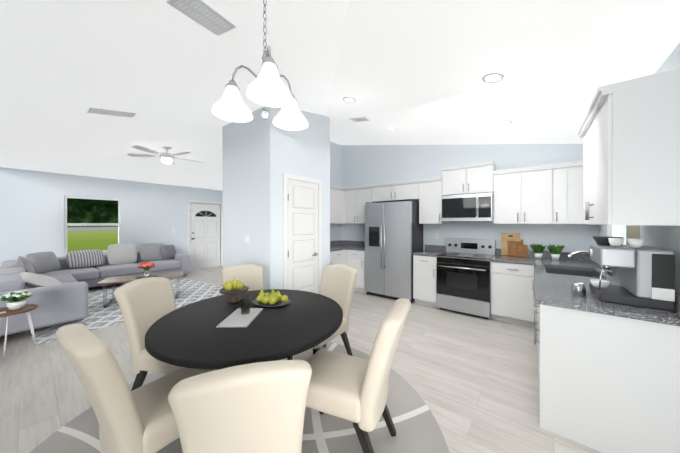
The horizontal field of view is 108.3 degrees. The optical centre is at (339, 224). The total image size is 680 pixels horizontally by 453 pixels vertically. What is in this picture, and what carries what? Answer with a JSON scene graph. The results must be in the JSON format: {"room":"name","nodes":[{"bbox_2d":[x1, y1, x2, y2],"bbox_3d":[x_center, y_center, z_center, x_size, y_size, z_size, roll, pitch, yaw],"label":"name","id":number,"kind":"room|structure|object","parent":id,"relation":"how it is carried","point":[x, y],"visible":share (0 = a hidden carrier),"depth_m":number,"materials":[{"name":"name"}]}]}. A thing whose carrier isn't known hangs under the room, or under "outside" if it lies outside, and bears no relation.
{"room":"kitchen and dining room","nodes":[
{"label":"kitchen and dining room","id":0,"kind":"room"},
{"bbox_2d":[0,167,222,266],"bbox_3d":[-5.296,0.093,6.557,0.150,2.620,4.740,0,0,38],"label":"wall","id":1,"kind":"structure","parent":0,"point":[31,211],"depth_m":5.52,"materials":[{"name":"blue paint"}]},
{"bbox_2d":[64,196,120,254],"bbox_3d":[-5.833,0.026,5.834,0.122,1.320,0.960,0,0,38],"label":"window","id":2,"kind":"structure","parent":1,"relation":"in","point":[66,224],"depth_m":5.79,"materials":[{"name":"white"}]},
{"bbox_2d":[188,200,222,270],"bbox_3d":[-4.252,0.337,7.791,0.166,2.120,1.050,0,0,38],"label":"door","id":3,"kind":"structure","parent":1,"relation":"attached to","point":[205,238],"depth_m":7.77,"materials":[{"name":"white wood"}]},
{"bbox_2d":[0,266,601,452],"bbox_3d":[-1.546,1.464,4.068,9.130,0.100,5.460,0,0,38],"label":"floor","id":4,"kind":"structure","parent":0,"point":[473,381],"depth_m":2.29,"materials":[{"name":"grey wood"}]},
{"bbox_2d":[25,278,222,344],"bbox_3d":[-4.078,1.406,4.789,2.900,0.008,2.720,0,0,31],"label":"living room rug","id":5,"kind":"object","parent":4,"relation":"on","point":[99,316],"visible":0.21,"depth_m":4.30,"materials":[{"name":"grey carpet"}]},
{"bbox_2d":[0,304,37,358],"bbox_3d":[-3.658,1.180,2.719,0.400,0.459,0.400,0,0,38],"label":"side table","id":6,"kind":"object","parent":5,"relation":"on","point":[27,308],"visible":0.81,"depth_m":2.74,"materials":[{"name":"brown wood"}]},
{"bbox_2d":[0,291,32,309],"bbox_3d":[-3.643,0.852,2.769,0.221,0.193,0.230,0,0,38],"label":"flower pot","id":7,"kind":"object","parent":6,"relation":"on","point":[16,300],"visible":1,"depth_m":2.73,"materials":[{"name":"white ceramic"}]},
{"bbox_2d":[0,243,189,335],"bbox_3d":[-4.371,0.935,4.944,3.205,0.926,2.965,0,0,38],"label":"sectional sofa","id":8,"kind":"object","parent":5,"relation":"on","point":[57,287],"visible":0.92,"depth_m":4.60,"materials":[{"name":"grey fabric"}]},
{"bbox_2d":[96,271,183,307],"bbox_3d":[-3.635,1.189,4.591,1.200,0.424,0.560,0,0,-30],"label":"coffee table","id":9,"kind":"object","parent":5,"relation":"on","point":[115,280],"visible":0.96,"depth_m":4.50,"materials":[{"name":"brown wood"}]},
{"bbox_2d":[135,274,157,277],"bbox_3d":[-3.622,0.969,4.606,0.350,0.012,0.350,0,0,38],"label":"tray","id":10,"kind":"object","parent":9,"relation":"on","point":[143,276],"visible":0.83,"depth_m":4.55,"materials":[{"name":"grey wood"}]},
{"bbox_2d":[137,262,154,275],"bbox_3d":[-3.623,0.837,4.604,0.262,0.262,0.268,0,0,38],"label":"vase","id":11,"kind":"object","parent":10,"relation":"on","point":[146,266],"visible":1,"depth_m":4.57,"materials":[{"name":"red plant"}]},
{"bbox_2d":[30,342,449,452],"bbox_3d":[-0.624,1.421,1.724,2.640,0.008,2.640,0,0,38],"label":"dining rug","id":12,"kind":"object","parent":4,"relation":"on","point":[417,427],"visible":0.38,"depth_m":1.68,"materials":[{"name":"grey carpet"}]},
{"bbox_2d":[56,323,218,452],"bbox_3d":[-1.003,0.940,1.346,0.446,0.954,0.713,0,0,34],"label":"dining chair","id":13,"kind":"object","parent":12,"relation":"on","point":[141,419],"visible":0.73,"depth_m":1.08,"materials":[{"name":"beige leather"}]},
{"bbox_2d":[114,277,182,390],"bbox_3d":[-1.352,0.937,2.005,0.713,0.954,0.446,0,0,10],"label":"dining chair","id":14,"kind":"object","parent":12,"relation":"on","point":[144,304],"visible":0.5,"depth_m":1.88,"materials":[{"name":"beige leather"}]},
{"bbox_2d":[168,360,311,452],"bbox_3d":[-0.401,0.941,1.102,0.446,0.954,0.713,0,0,-17],"label":"dining chair","id":15,"kind":"object","parent":12,"relation":"on","point":[258,407],"visible":1,"depth_m":0.80,"materials":[{"name":"beige leather"}]},
{"bbox_2d":[221,264,263,294],"bbox_3d":[-0.967,0.935,2.521,0.446,0.954,0.713,0,0,-27],"label":"dining chair","id":16,"kind":"object","parent":12,"relation":"on","point":[250,276],"visible":0.27,"depth_m":2.73,"materials":[{"name":"beige"}]},
{"bbox_2d":[145,289,342,368],"bbox_3d":[-0.642,1.045,1.877,1.330,0.741,1.330,0,0,38],"label":"dining table","id":17,"kind":"object","parent":12,"relation":"on","point":[192,335],"visible":0.69,"depth_m":1.55,"materials":[{"name":"black wood"}]},
{"bbox_2d":[219,286,248,302],"bbox_3d":[-0.924,0.619,2.148,0.240,0.105,0.240,0,0,38],"label":"fruit stand","id":18,"kind":"object","parent":17,"relation":"on","point":[234,298],"visible":0.85,"depth_m":2.11,"materials":[{"name":"brown wood"}]},
{"bbox_2d":[216,308,262,326],"bbox_3d":[-0.709,0.669,1.775,0.200,0.010,0.340,0,0,0],"label":"striped napkin","id":19,"kind":"object","parent":17,"relation":"on","point":[236,318],"visible":0.96,"depth_m":1.73,"materials":[{"name":"white fabric"}]},
{"bbox_2d":[240,296,249,314],"bbox_3d":[-0.704,0.605,1.829,0.072,0.115,0.072,0,0,38],"label":"drink glass","id":20,"kind":"object","parent":19,"relation":"on","point":[245,304],"visible":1,"depth_m":1.80,"materials":[{"name":"black"}]},
{"bbox_2d":[252,299,290,306],"bbox_3d":[-0.583,0.664,2.096,0.323,0.016,0.268,0,0,38],"label":"fruit plate","id":21,"kind":"object","parent":17,"relation":"on","point":[279,303],"visible":0.48,"depth_m":2.04,"materials":[{"name":"grey ceramic"}]},
{"bbox_2d":[287,264,357,359],"bbox_3d":[-0.168,0.935,2.523,0.446,0.954,0.713,0,0,36],"label":"dining chair","id":22,"kind":"object","parent":12,"relation":"on","point":[338,282],"visible":0.48,"depth_m":2.61,"materials":[{"name":"beige leather"}]},
{"bbox_2d":[306,298,410,452],"bbox_3d":[0.076,0.939,1.568,0.713,0.954,0.446,0,0,23],"label":"dining chair","id":23,"kind":"object","parent":12,"relation":"on","point":[353,389],"visible":0.92,"depth_m":1.38,"materials":[{"name":"beige"}]},
{"bbox_2d":[222,106,329,289],"bbox_3d":[-1.005,-0.221,3.939,1.230,3.272,1.160,0,0,38],"label":"wall block","id":24,"kind":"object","parent":4,"relation":"on","point":[260,155],"visible":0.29,"depth_m":3.42,"materials":[{"name":"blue paint"}]},
{"bbox_2d":[244,235,248,242],"bbox_3d":[-1.304,0.207,3.433,0.110,0.120,0.008,0,0,38],"label":"switch plate","id":25,"kind":"object","parent":24,"relation":"attached to","point":[246,238],"visible":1,"depth_m":3.43,"materials":[{"name":"white plastic"}]},
{"bbox_2d":[283,173,321,293],"bbox_3d":[-0.499,0.367,3.531,0.070,2.100,0.740,0,0,38],"label":"door","id":26,"kind":"structure","parent":24,"relation":"attached to","point":[302,236],"depth_m":3.51,"materials":[{"name":"white wood"}]},
{"bbox_2d":[330,250,345,264],"bbox_3d":[-0.447,0.976,4.982,0.615,0.870,1.140,0,0,38],"label":"base cabinet","id":27,"kind":"object","parent":4,"relation":"on","point":[336,257],"depth_m":5.01,"materials":[{"name":"white wood"}]},
{"bbox_2d":[330,240,345,251],"bbox_3d":[-0.254,0.468,5.213,0.630,0.138,1.746,0,0,38],"label":"countertop","id":28,"kind":"structure","parent":27,"relation":"on","point":[337,245],"depth_m":5.73,"materials":[{"name":"grey stone"}]},
{"bbox_2d":[346,250,366,292],"bbox_3d":[0.506,0.974,5.330,0.450,0.870,0.625,0,0,38],"label":"base cabinet","id":29,"kind":"object","parent":4,"relation":"on","point":[355,259],"depth_m":5.05,"materials":[{"name":"white wood"}]},
{"bbox_2d":[346,240,364,250],"bbox_3d":[0.507,0.468,5.318,0.436,0.138,0.640,0,0,38],"label":"countertop","id":30,"kind":"structure","parent":29,"relation":"on","point":[350,245],"depth_m":5.67,"materials":[{"name":"grey stone"}]},
{"bbox_2d":[365,200,422,302],"bbox_3d":[1.043,0.490,4.830,0.950,1.842,0.691,0,0,38],"label":"refrigerator","id":31,"kind":"object","parent":4,"relation":"on","point":[393,237],"visible":0.98,"depth_m":4.56,"materials":[{"name":"grey metal"}]},
{"bbox_2d":[413,255,438,307],"bbox_3d":[1.635,0.978,4.441,0.405,0.870,0.625,0,0,38],"label":"base cabinet","id":32,"kind":"object","parent":4,"relation":"on","point":[424,267],"depth_m":4.19,"materials":[{"name":"white wood"}]},
{"bbox_2d":[413,245,445,256],"bbox_3d":[1.632,0.472,4.434,0.406,0.138,0.636,0,0,38],"label":"countertop","id":33,"kind":"structure","parent":32,"relation":"on","point":[430,250],"depth_m":4.52,"materials":[{"name":"grey stone"}]},
{"bbox_2d":[437,238,495,318],"bbox_3d":[2.065,0.835,4.036,0.764,1.160,0.708,0,0,38],"label":"range oven","id":34,"kind":"object","parent":4,"relation":"on","point":[463,275],"visible":0.94,"depth_m":3.84,"materials":[{"name":"silver metal"}]},
{"bbox_2d":[491,262,537,327],"bbox_3d":[2.603,0.982,3.666,0.534,0.870,0.644,0,0,38],"label":"base cabinet","id":35,"kind":"object","parent":4,"relation":"on","point":[512,284],"depth_m":3.43,"materials":[{"name":"white wood"}]},
{"bbox_2d":[491,249,529,264],"bbox_3d":[2.580,0.475,3.688,0.470,0.138,0.636,0,0,38],"label":"countertop","id":36,"kind":"structure","parent":35,"relation":"on","point":[498,257],"depth_m":3.57,"materials":[{"name":"grey stone"}]},
{"bbox_2d":[501,233,527,256],"bbox_3d":[2.733,0.321,3.860,0.345,0.361,0.119,0,0,38],"label":"cutting boards","id":37,"kind":"object","parent":36,"relation":"on","point":[512,244],"visible":0.98,"depth_m":3.87,"materials":[{"name":"brown wood"}]},
{"bbox_2d":[534,306,537,344],"bbox_3d":[2.147,0.989,2.148,0.645,0.870,0.618,0,0,38],"label":"base cabinet","id":38,"kind":"object","parent":4,"relation":"on","point":[535,307],"depth_m":2.72,"materials":[{"name":"white wood"}]},
{"bbox_2d":[538,304,679,452],"bbox_3d":[1.817,0.991,1.728,0.645,0.870,0.450,0,0,38],"label":"base cabinet","id":39,"kind":"object","parent":4,"relation":"on","point":[609,384],"depth_m":1.51,"materials":[{"name":"white wood"}]},
{"bbox_2d":[330,141,341,240],"bbox_3d":[-0.546,-0.321,5.436,0.100,3.459,1.760,0,0,38],"label":"wall","id":40,"kind":"structure","parent":0,"point":[335,176],"depth_m":5.91,"materials":[{"name":"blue paint"}]},
{"bbox_2d":[330,185,345,223],"bbox_3d":[-0.275,-0.406,5.413,0.345,0.789,0.800,0,0,38],"label":"upper cabinet","id":41,"kind":"object","parent":40,"relation":"attached to","point":[337,196],"depth_m":5.41,"materials":[{"name":"white wood"}]},
{"bbox_2d":[0,0,679,189],"bbox_3d":[-1.550,-1.572,4.050,9.175,0.990,5.471,0,0,38],"label":"ceiling","id":42,"kind":"structure","parent":0,"point":[414,72],"depth_m":2.06,"materials":[{"name":"white paint"}]},
{"bbox_2d":[87,107,135,117],"bbox_3d":[-2.606,-1.275,2.816,0.180,0.083,0.394,0,0,38],"label":"ceiling vent","id":43,"kind":"object","parent":42,"relation":"in","point":[110,112],"visible":0.98,"depth_m":2.79,"materials":[{"name":"white metal"}]},
{"bbox_2d":[128,145,204,164],"bbox_3d":[-3.324,-1.339,4.786,1.270,0.332,1.254,0,0,38],"label":"ceiling fan","id":44,"kind":"object","parent":42,"relation":"hanging from","point":[167,157],"visible":1,"depth_m":4.68,"materials":[{"name":"white"}]},
{"bbox_2d":[166,0,235,35],"bbox_3d":[-0.834,-1.282,1.510,0.170,0.081,0.356,0,0,21],"label":"ceiling vent","id":45,"kind":"object","parent":42,"relation":"in","point":[203,14],"visible":1,"depth_m":1.50,"materials":[{"name":"white metal"}]},
{"bbox_2d":[211,0,308,130],"bbox_3d":[-0.336,-0.899,1.214,0.478,0.787,0.444,0,0,38],"label":"chandelier","id":46,"kind":"object","parent":42,"relation":"hanging from","point":[267,87],"visible":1,"depth_m":1.17,"materials":[{"name":"white glass"}]},
{"bbox_2d":[343,97,355,102],"bbox_3d":[0.120,-1.579,3.123,0.165,0.036,0.168,0,0,38],"label":"recessed light","id":47,"kind":"object","parent":42,"relation":"in","point":[349,99],"visible":1,"depth_m":3.12,"materials":[{"name":"white"}]},
{"bbox_2d":[349,117,370,121],"bbox_3d":[0.312,-1.635,3.837,0.295,0.064,0.160,0,0,38],"label":"ceiling vent","id":48,"kind":"object","parent":42,"relation":"in","point":[359,119],"visible":0.98,"depth_m":3.81,"materials":[{"name":"white metal"}]},
{"bbox_2d":[482,73,503,82],"bbox_3d":[1.339,-1.278,2.152,0.165,0.036,0.168,0,0,38],"label":"recessed light","id":49,"kind":"object","parent":42,"relation":"in","point":[492,77],"visible":1,"depth_m":2.15,"materials":[{"name":"white"}]},
{"bbox_2d":[497,120,511,124],"bbox_3d":[2.080,-1.284,3.108,0.165,0.036,0.168,0,0,38],"label":"recessed light","id":50,"kind":"object","parent":42,"relation":"in","point":[504,122],"visible":0.98,"depth_m":3.10,"materials":[{"name":"white"}]},
{"bbox_2d":[342,143,597,252],"bbox_3d":[1.844,-0.298,4.769,4.680,3.419,0.150,0,0,38],"label":"wall","id":51,"kind":"structure","parent":0,"point":[362,165],"depth_m":4.42,"materials":[{"name":"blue paint"}]},
{"bbox_2d":[346,185,369,223],"bbox_3d":[0.479,-0.406,5.524,0.740,0.789,0.345,0,0,38],"label":"upper cabinet","id":52,"kind":"object","parent":51,"relation":"attached to","point":[356,198],"depth_m":5.39,"materials":[{"name":"white wood"}]},
{"bbox_2d":[370,180,417,202],"bbox_3d":[1.166,-0.634,4.981,1.010,0.329,0.345,0,0,38],"label":"upper cabinet","id":53,"kind":"object","parent":51,"relation":"attached to","point":[408,190],"depth_m":4.85,"materials":[{"name":"white wood"}]},
{"bbox_2d":[418,177,446,223],"bbox_3d":[1.724,-0.402,4.543,0.410,0.789,0.345,0,0,38],"label":"upper cabinet","id":54,"kind":"object","parent":51,"relation":"attached to","point":[429,191],"depth_m":4.40,"materials":[{"name":"white wood"}]},
{"bbox_2d":[442,161,497,195],"bbox_3d":[2.183,-0.728,4.180,0.760,0.452,0.345,0,0,38],"label":"upper cabinet","id":55,"kind":"object","parent":51,"relation":"attached to","point":[467,178],"depth_m":4.01,"materials":[{"name":"white wood"}]},
{"bbox_2d":[441,192,492,221],"bbox_3d":[2.146,-0.266,4.134,0.756,0.449,0.466,0,0,38],"label":"over-the-range microwave","id":56,"kind":"object","parent":55,"relation":"attached to","point":[477,207],"visible":0.94,"depth_m":3.97,"materials":[{"name":"silver metal"}]},
{"bbox_2d":[490,164,553,223],"bbox_3d":[2.757,-0.398,3.729,0.700,0.789,0.345,0,0,38],"label":"upper cabinet","id":57,"kind":"object","parent":51,"relation":"attached to","point":[520,195],"depth_m":3.56,"materials":[{"name":"white wood"}]},
{"bbox_2d":[562,164,581,223],"bbox_3d":[3.284,-0.396,3.327,0.326,0.789,0.326,0,0,38],"label":"upper cabinet","id":58,"kind":"object","parent":51,"relation":"attached to","point":[572,174],"depth_m":3.27,"materials":[{"name":"white wood"}]},
{"bbox_2d":[545,267,599,277],"bbox_3d":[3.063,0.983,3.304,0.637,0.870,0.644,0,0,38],"label":"sink","id":59,"kind":"object","parent":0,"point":[548,270],"depth_m":2.98,"materials":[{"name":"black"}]},
{"bbox_2d":[530,250,679,325],"bbox_3d":[2.424,0.480,2.544,0.702,0.138,2.626,0,0,38],"label":"countertop","id":60,"kind":"structure","parent":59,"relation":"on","point":[552,289],"depth_m":1.85,"materials":[{"name":"grey stone"}]},
{"bbox_2d":[529,243,545,258],"bbox_3d":[2.908,0.395,3.626,0.194,0.220,0.186,0,0,38],"label":"herb pot","id":61,"kind":"object","parent":60,"relation":"on","point":[538,249],"visible":1,"depth_m":3.59,"materials":[{"name":"white ceramic"}]},
{"bbox_2d":[546,244,564,259],"bbox_3d":[3.093,0.396,3.523,0.204,0.219,0.178,0,0,38],"label":"herb pot","id":62,"kind":"object","parent":60,"relation":"on","point":[554,250],"visible":1,"depth_m":3.49,"materials":[{"name":"white ceramic"}]},
{"bbox_2d":[572,282,585,296],"bbox_3d":[1.710,0.470,1.758,0.076,0.088,0.109,0,0,38],"label":"milk jug","id":63,"kind":"object","parent":60,"relation":"on","point":[578,289],"visible":1,"depth_m":1.75,"materials":[{"name":"silver metal"}]},
{"bbox_2d":[568,250,612,273],"bbox_3d":[2.656,0.397,2.609,0.344,0.226,0.121,0,0,38],"label":"kitchen faucet","id":64,"kind":"object","parent":60,"relation":"on","point":[570,255],"visible":0.42,"depth_m":2.69,"materials":[{"name":"silver metal"}]},
{"bbox_2d":[589,236,674,310],"bbox_3d":[1.960,0.304,1.693,0.324,0.420,0.384,0,0,38],"label":"espresso machine","id":65,"kind":"object","parent":60,"relation":"on","point":[647,276],"visible":0.83,"depth_m":1.54,"materials":[{"name":"grey metal"}]},
{"bbox_2d":[590,279,609,288],"bbox_3d":[1.876,0.432,1.775,0.100,0.050,0.100,0,0,38],"label":"cup","id":66,"kind":"object","parent":65,"relation":"on","point":[604,283],"visible":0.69,"depth_m":1.75,"materials":[{"name":"white ceramic"}]},
{"bbox_2d":[608,238,623,246],"bbox_3d":[1.861,0.123,1.657,0.072,0.060,0.072,0,0,38],"label":"espresso cup","id":67,"kind":"object","parent":65,"relation":"on","point":[615,242],"visible":1,"depth_m":1.64,"materials":[{"name":"white ceramic"}]},
{"bbox_2d":[627,238,643,247],"bbox_3d":[1.906,0.123,1.584,0.072,0.060,0.072,0,0,38],"label":"espresso cup","id":68,"kind":"object","parent":65,"relation":"on","point":[635,243],"visible":1,"depth_m":1.57,"materials":[{"name":"white ceramic"}]},
{"bbox_2d":[598,42,679,293],"bbox_3d":[1.981,0.117,1.284,0.150,2.620,5.460,0,0,38],"label":"wall","id":69,"kind":"structure","parent":0,"point":[666,237],"depth_m":1.62,"materials":[{"name":"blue paint"}]},
{"bbox_2d":[611,225,621,236],"bbox_3d":[2.854,-0.188,2.433,0.122,0.980,1.150,0,0,38],"label":"window","id":70,"kind":"structure","parent":69,"relation":"in","point":[616,230],"depth_m":2.84,"materials":[{"name":"white"}]},
{"bbox_2d":[582,68,679,225],"bbox_3d":[1.975,-0.389,1.680,0.345,0.789,0.920,0,0,38],"label":"upper cabinet","id":71,"kind":"object","parent":69,"relation":"attached to","point":[626,171],"depth_m":1.36,"materials":[{"name":"white wood"}]},
{"label":"outside","id":72,"kind":"structure","parent":0,"visible":0},
{"bbox_2d":[67,198,117,252],"bbox_3d":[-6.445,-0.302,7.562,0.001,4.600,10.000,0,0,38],"label":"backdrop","id":73,"kind":"structure","parent":72,"point":[90,237],"depth_m":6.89,"materials":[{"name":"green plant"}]}
]}

